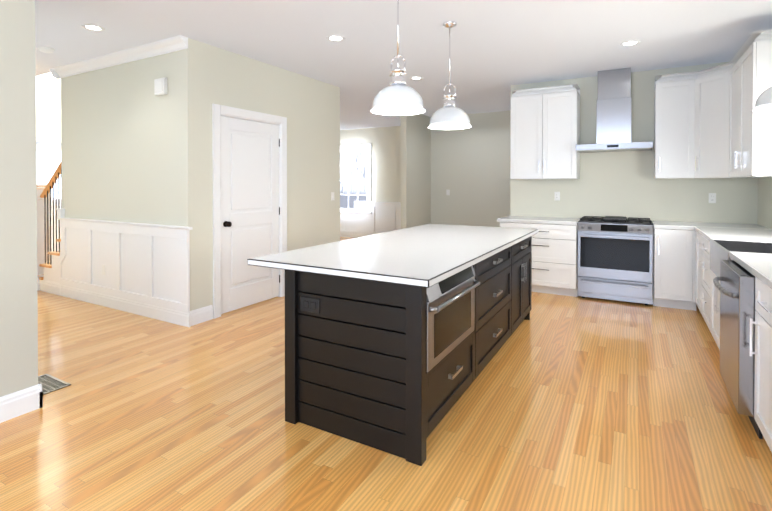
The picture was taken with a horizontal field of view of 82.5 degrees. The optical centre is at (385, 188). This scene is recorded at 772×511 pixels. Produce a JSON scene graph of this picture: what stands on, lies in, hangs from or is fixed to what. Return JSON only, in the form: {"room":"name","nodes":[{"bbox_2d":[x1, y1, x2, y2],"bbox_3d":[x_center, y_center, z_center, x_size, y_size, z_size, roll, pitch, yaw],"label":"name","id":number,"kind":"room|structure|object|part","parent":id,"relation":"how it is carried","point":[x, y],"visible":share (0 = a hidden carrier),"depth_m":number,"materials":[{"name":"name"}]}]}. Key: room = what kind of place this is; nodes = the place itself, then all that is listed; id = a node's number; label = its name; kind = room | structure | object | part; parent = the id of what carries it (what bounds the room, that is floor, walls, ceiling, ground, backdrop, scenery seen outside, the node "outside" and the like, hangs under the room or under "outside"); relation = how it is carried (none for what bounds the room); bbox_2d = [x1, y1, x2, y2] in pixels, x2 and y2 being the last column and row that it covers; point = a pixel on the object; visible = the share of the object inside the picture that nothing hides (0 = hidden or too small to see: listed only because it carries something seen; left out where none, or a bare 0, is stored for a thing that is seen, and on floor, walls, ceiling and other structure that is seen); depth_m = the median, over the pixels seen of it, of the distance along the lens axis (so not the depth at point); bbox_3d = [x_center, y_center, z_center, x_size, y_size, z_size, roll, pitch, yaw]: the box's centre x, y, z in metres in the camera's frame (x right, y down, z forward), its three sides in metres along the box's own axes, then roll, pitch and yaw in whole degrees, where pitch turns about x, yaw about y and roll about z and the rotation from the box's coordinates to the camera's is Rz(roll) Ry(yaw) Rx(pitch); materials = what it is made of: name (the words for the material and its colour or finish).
{"room":"kitchen","nodes":[
{"label":"kitchen","id":0,"kind":"room"},
{"bbox_2d":[0,0,37,396],"bbox_3d":[-3.288,-0.023,0.733,0.120,2.760,4.520,0,1,30],"label":"wall","id":1,"kind":"structure","parent":0,"point":[18,290],"depth_m":2.59,"materials":[{"name":"grey paint"}]},
{"bbox_2d":[0,385,37,422],"bbox_3d":[-3.247,1.286,0.711,0.046,0.142,4.500,0,1,30],"label":"baseboard","id":2,"kind":"structure","parent":1,"relation":"attached to","point":[20,402],"depth_m":2.59,"materials":[{"name":"white wood"}]},
{"bbox_2d":[38,384,42,408],"bbox_3d":[-4.590,1.252,4.091,5.716,0.142,0.016,0,1,30],"label":"baseboard","id":3,"kind":"structure","parent":1,"relation":"attached to","point":[40,393],"depth_m":2.68,"materials":[{"name":"white wood"}]},
{"bbox_2d":[36,72,60,137],"bbox_3d":[-6.151,-1.308,7.229,0.120,5.200,3.980,0,1,30],"label":"wall","id":4,"kind":"structure","parent":0,"point":[48,104],"depth_m":7.63,"materials":[{"name":"beige paint"}]},
{"bbox_2d":[36,136,60,143],"bbox_3d":[-5.938,0.198,7.600,0.144,2.180,1.110,0,1,30],"label":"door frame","id":5,"kind":"structure","parent":4,"relation":"attached to","point":[48,140],"depth_m":7.62,"materials":[{"name":"white wood"}]},
{"bbox_2d":[36,144,60,250],"bbox_3d":[-5.910,0.258,7.573,0.115,2.038,0.920,0,1,30],"label":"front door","id":6,"kind":"structure","parent":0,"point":[48,159],"depth_m":7.71,"materials":[{"name":"white wood"}]},
{"bbox_2d":[179,38,339,310],"bbox_3d":[-1.332,-0.069,5.319,0.120,2.760,2.490,0,1,30],"label":"wall","id":7,"kind":"structure","parent":0,"point":[307,107],"depth_m":4.97,"materials":[{"name":"beige paint"}]},
{"bbox_2d":[61,51,179,225],"bbox_3d":[-2.955,-0.065,4.878,2.270,2.760,0.120,0,1,30],"label":"wall","id":8,"kind":"structure","parent":7,"relation":"attached to","point":[120,142],"depth_m":4.73,"materials":[{"name":"beige paint"}]},
{"bbox_2d":[50,35,187,78],"bbox_3d":[-2.979,-1.391,4.774,2.482,0.105,0.102,0,1,30],"label":"crown molding","id":9,"kind":"structure","parent":8,"relation":"attached to","point":[163,46],"depth_m":4.63,"materials":[{"name":"white wood"}]},
{"bbox_2d":[56,208,192,326],"bbox_3d":[-2.925,0.784,4.768,2.464,1.065,0.059,0,1,30],"label":"wainscoting","id":10,"kind":"structure","parent":8,"relation":"attached to","point":[142,269],"depth_m":4.68,"materials":[{"name":"white wood"}]},
{"bbox_2d":[154,78,167,95],"bbox_3d":[-2.235,-1.010,4.365,0.160,0.160,0.046,0,1,30],"label":"door chime","id":11,"kind":"object","parent":8,"relation":"attached to","point":[160,86],"visible":1,"depth_m":4.34,"materials":[{"name":"white plastic"}]},
{"bbox_2d":[187,305,212,325],"bbox_3d":[-1.825,1.250,4.324,0.016,0.142,0.281,0,1,30],"label":"baseboard","id":12,"kind":"structure","parent":7,"relation":"attached to","point":[203,314],"depth_m":4.33,"materials":[{"name":"white wood"}]},
{"bbox_2d":[212,104,286,318],"bbox_3d":[-1.535,0.227,4.943,0.144,2.175,1.070,0,1,30],"label":"door frame","id":13,"kind":"structure","parent":7,"relation":"attached to","point":[218,111],"depth_m":4.53,"materials":[{"name":"white wood"}]},
{"bbox_2d":[221,116,279,313],"bbox_3d":[-1.481,0.273,4.926,0.106,2.060,0.886,0,1,30],"label":"closet door","id":14,"kind":"structure","parent":7,"relation":"in","point":[250,210],"depth_m":4.88,"materials":[{"name":"white wood"}]},
{"bbox_2d":[340,126,400,201],"bbox_3d":[-0.534,-0.127,11.126,4.220,2.760,0.120,0,1,30],"label":"wall","id":15,"kind":"structure","parent":0,"point":[385,142],"depth_m":10.79,"materials":[{"name":"beige paint"}]},
{"bbox_2d":[340,144,371,216],"bbox_3d":[-0.860,-0.203,11.281,1.220,1.830,0.170,0,1,30],"label":"window","id":16,"kind":"structure","parent":15,"relation":"in","point":[357,212],"depth_m":11.18,"materials":[{"name":"white wood"}]},
{"bbox_2d":[340,202,400,237],"bbox_3d":[-0.522,0.791,11.036,4.100,0.925,0.040,0,1,30],"label":"wainscoting","id":17,"kind":"structure","parent":15,"relation":"attached to","point":[385,217],"depth_m":10.90,"materials":[{"name":"white wood"}]},
{"bbox_2d":[0,237,771,510],"bbox_3d":[-1.778,1.367,4.708,10.600,0.100,12.900,0,1,30],"label":"floor","id":18,"kind":"structure","parent":0,"point":[569,403],"depth_m":2.44,"materials":[{"name":"brown wood"}]},
{"bbox_2d":[37,162,61,294],"bbox_3d":[-3.505,0.487,5.655,1.987,1.641,1.080,0,1,30],"label":"staircase","id":19,"kind":"structure","parent":18,"relation":"on","point":[49,270],"depth_m":5.58,"materials":[{"name":"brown wood"}]},
{"bbox_2d":[38,374,70,394],"bbox_3d":[-2.326,1.331,2.991,0.340,0.005,0.175,0,1,30],"label":"floor vent","id":20,"kind":"object","parent":18,"relation":"in","point":[49,383],"visible":0.6,"depth_m":3.00,"materials":[{"name":"black metal"}]},
{"bbox_2d":[247,224,537,465],"bbox_3d":[0.342,0.871,3.515,1.189,0.916,2.675,0,1,30],"label":"kitchen island","id":21,"kind":"object","parent":18,"relation":"on","point":[355,334],"depth_m":2.42,"materials":[{"name":"black wood"}]},
{"bbox_3d":[0.396,0.689,2.481,0.071,0.436,0.727,0,1,30],"label":"microwave drawer","id":22,"kind":"part","parent":21,"relation":"part of","materials":[{"name":"silver metal"}]},
{"bbox_2d":[497,216,579,296],"bbox_3d":[2.004,0.849,5.728,0.951,0.916,0.678,0,1,30],"label":"base cabinet","id":23,"kind":"object","parent":18,"relation":"on","point":[554,251],"visible":0.62,"depth_m":5.38,"materials":[{"name":"white wood"}]},
{"bbox_2d":[577,216,652,304],"bbox_3d":[2.754,0.832,5.293,0.773,0.958,0.691,0,1,30],"label":"gas range","id":24,"kind":"object","parent":18,"relation":"on","point":[615,258],"visible":1,"depth_m":5.04,"materials":[{"name":"silver metal"}]},
{"bbox_2d":[652,221,695,309],"bbox_3d":[3.280,0.876,5.024,0.396,0.876,0.646,0,1,30],"label":"base cabinet","id":25,"kind":"object","parent":18,"relation":"on","point":[684,275],"depth_m":4.77,"materials":[{"name":"white wood"}]},
{"bbox_2d":[708,272,751,355],"bbox_3d":[2.778,1.010,3.145,0.626,0.646,0.928,0,1,30],"label":"base cabinet","id":26,"kind":"object","parent":18,"relation":"on","point":[714,309],"depth_m":3.43,"materials":[{"name":"white wood"}]},
{"bbox_2d":[692,229,771,310],"bbox_3d":[3.418,0.883,4.296,0.649,0.876,0.524,0,1,30],"label":"base cabinet","id":27,"kind":"object","parent":18,"relation":"on","point":[695,232],"depth_m":4.51,"materials":[{"name":"white wood"}]},
{"bbox_2d":[700,233,771,325],"bbox_3d":[3.154,0.888,3.807,0.626,0.876,0.722,0,1,30],"label":"base cabinet","id":28,"kind":"object","parent":18,"relation":"on","point":[752,262],"depth_m":3.74,"materials":[{"name":"white wood"}]},
{"bbox_2d":[710,239,771,276],"bbox_3d":[2.719,0.553,3.174,0.520,0.249,0.834,0,1,30],"label":"farmhouse sink","id":29,"kind":"object","parent":28,"relation":"in","point":[720,250],"visible":0.35,"depth_m":3.50,"materials":[{"name":"white ceramic"}]},
{"bbox_2d":[713,260,762,438],"bbox_3d":[2.306,0.906,2.520,0.680,0.866,0.606,0,1,30],"label":"dishwasher","id":30,"kind":"object","parent":18,"relation":"on","point":[736,286],"visible":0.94,"depth_m":2.43,"materials":[{"name":"silver metal"}]},
{"bbox_2d":[752,273,771,451],"bbox_3d":[2.063,0.907,1.882,0.626,0.876,0.721,0,1,30],"label":"base cabinet","id":31,"kind":"object","parent":18,"relation":"on","point":[763,281],"depth_m":2.20,"materials":[{"name":"white wood"}]},
{"bbox_2d":[35,0,771,129],"bbox_3d":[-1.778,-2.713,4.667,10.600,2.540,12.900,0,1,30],"label":"ceiling","id":32,"kind":"structure","parent":0,"point":[498,48],"depth_m":4.16,"materials":[{"name":"white paint"}]},
{"bbox_2d":[38,46,54,52],"bbox_3d":[-3.497,-1.422,4.528,0.140,0.038,0.140,0,1,30],"label":"smoke detector","id":33,"kind":"object","parent":32,"relation":"attached to","point":[43,49],"visible":1,"depth_m":4.49,"materials":[{"name":"white plastic"}]},
{"bbox_2d":[81,24,104,30],"bbox_3d":[-2.611,-1.431,3.921,0.184,0.006,0.184,0,1,30],"label":"recessed light","id":34,"kind":"object","parent":32,"relation":"in","point":[92,27],"visible":1,"depth_m":3.91,"materials":[{"name":"white"}]},
{"bbox_2d":[326,35,344,41],"bbox_3d":[-0.482,-1.434,4.209,0.184,0.006,0.184,0,1,30],"label":"recessed light","id":35,"kind":"object","parent":32,"relation":"in","point":[336,38],"visible":1,"depth_m":4.20,"materials":[{"name":"white"}]},
{"bbox_2d":[371,0,424,115],"bbox_3d":[0.082,-0.976,2.998,0.374,0.899,0.374,0,1,30],"label":"pendant light","id":36,"kind":"object","parent":32,"relation":"hanging from","point":[397,97],"visible":1,"depth_m":2.93,"materials":[{"name":"white glass"}]},
{"bbox_2d":[410,76,422,79],"bbox_3d":[0.402,-1.450,5.789,0.184,0.006,0.184,0,1,30],"label":"recessed light","id":37,"kind":"object","parent":32,"relation":"in","point":[416,78],"visible":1,"depth_m":5.79,"materials":[{"name":"white"}]},
{"bbox_2d":[428,21,470,129],"bbox_3d":[0.555,-0.984,3.833,0.374,0.899,0.374,0,1,30],"label":"pendant light","id":38,"kind":"object","parent":32,"relation":"hanging from","point":[449,115],"visible":1,"depth_m":3.77,"materials":[{"name":"white glass"}]},
{"bbox_2d":[620,40,640,45],"bbox_3d":[2.419,-1.436,4.358,0.184,0.006,0.184,0,1,30],"label":"recessed light","id":39,"kind":"object","parent":32,"relation":"in","point":[631,43],"visible":1,"depth_m":4.35,"materials":[{"name":"white"}]},
{"bbox_2d":[753,87,771,111],"bbox_3d":[2.823,-0.996,3.088,0.374,0.859,0.374,0,1,30],"label":"pendant light","id":40,"kind":"object","parent":32,"relation":"hanging from","point":[763,103],"visible":1,"depth_m":3.10,"materials":[{"name":"white glass"}]},
{"bbox_2d":[401,114,430,228],"bbox_3d":[0.855,-0.107,9.178,0.120,2.760,2.140,0,1,30],"label":"wall","id":41,"kind":"structure","parent":0,"point":[415,170],"depth_m":8.56,"materials":[{"name":"beige paint"}]},
{"bbox_2d":[431,111,510,226],"bbox_3d":[3.150,-0.096,8.004,5.030,2.760,0.120,0,1,30],"label":"wall","id":42,"kind":"structure","parent":0,"point":[470,168],"depth_m":8.73,"materials":[{"name":"beige paint"}]},
{"bbox_2d":[510,62,757,223],"bbox_3d":[2.986,-0.072,5.625,2.730,2.760,0.120,0,1,30],"label":"wall","id":43,"kind":"structure","parent":0,"point":[625,184],"depth_m":5.49,"materials":[{"name":"beige paint"}]},
{"bbox_2d":[510,84,579,178],"bbox_3d":[2.102,-0.717,5.829,0.825,1.185,0.378,0,1,30],"label":"upper cabinet","id":44,"kind":"object","parent":43,"relation":"attached to","point":[545,133],"visible":1,"depth_m":5.68,"materials":[{"name":"white wood"}]},
{"bbox_2d":[554,192,559,200],"bbox_3d":[2.310,0.105,5.936,0.070,0.116,0.008,0,1,30],"label":"electrical outlet plate","id":45,"kind":"object","parent":43,"relation":"attached to","point":[556,195],"visible":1,"depth_m":5.93,"materials":[{"name":"white plastic"}]},
{"bbox_2d":[576,68,652,152],"bbox_3d":[2.785,-0.954,5.376,0.809,0.985,0.488,0,1,30],"label":"range hood","id":46,"kind":"object","parent":43,"relation":"attached to","point":[614,116],"visible":1,"depth_m":5.33,"materials":[{"name":"silver metal"}]},
{"bbox_2d":[654,72,685,178],"bbox_3d":[3.371,-0.710,5.106,0.426,1.185,0.384,0,1,30],"label":"upper cabinet","id":47,"kind":"object","parent":43,"relation":"attached to","point":[669,96],"depth_m":5.02,"materials":[{"name":"white wood"}]},
{"bbox_2d":[709,193,715,202],"bbox_3d":[3.784,0.113,5.100,0.070,0.116,0.008,0,1,30],"label":"electrical outlet plate","id":48,"kind":"object","parent":43,"relation":"attached to","point":[712,197],"visible":1,"depth_m":5.10,"materials":[{"name":"white plastic"}]},
{"bbox_2d":[758,177,771,228],"bbox_3d":[1.871,-0.024,0.769,0.120,2.760,9.670,0,1,30],"label":"wall","id":49,"kind":"structure","parent":0,"point":[764,202],"depth_m":4.61,"materials":[{"name":"beige paint"}]},
{"bbox_2d":[686,64,769,177],"bbox_3d":[3.682,-0.707,4.766,0.668,1.185,0.670,0,1,30],"label":"upper cabinet","id":50,"kind":"object","parent":49,"relation":"attached to","point":[709,123],"depth_m":4.79,"materials":[{"name":"white wood"}]},
{"bbox_2d":[722,29,771,176],"bbox_3d":[3.422,-0.699,4.019,0.385,1.185,1.106,0,1,30],"label":"upper cabinet","id":51,"kind":"object","parent":49,"relation":"attached to","point":[746,133],"depth_m":3.81,"materials":[{"name":"white wood"}]},
{"label":"outside","id":52,"kind":"structure","parent":0,"visible":0},
{"bbox_2d":[340,151,366,208],"bbox_3d":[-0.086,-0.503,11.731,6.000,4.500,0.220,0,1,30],"label":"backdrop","id":53,"kind":"structure","parent":52,"point":[362,194],"depth_m":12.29,"materials":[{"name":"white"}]}
]}

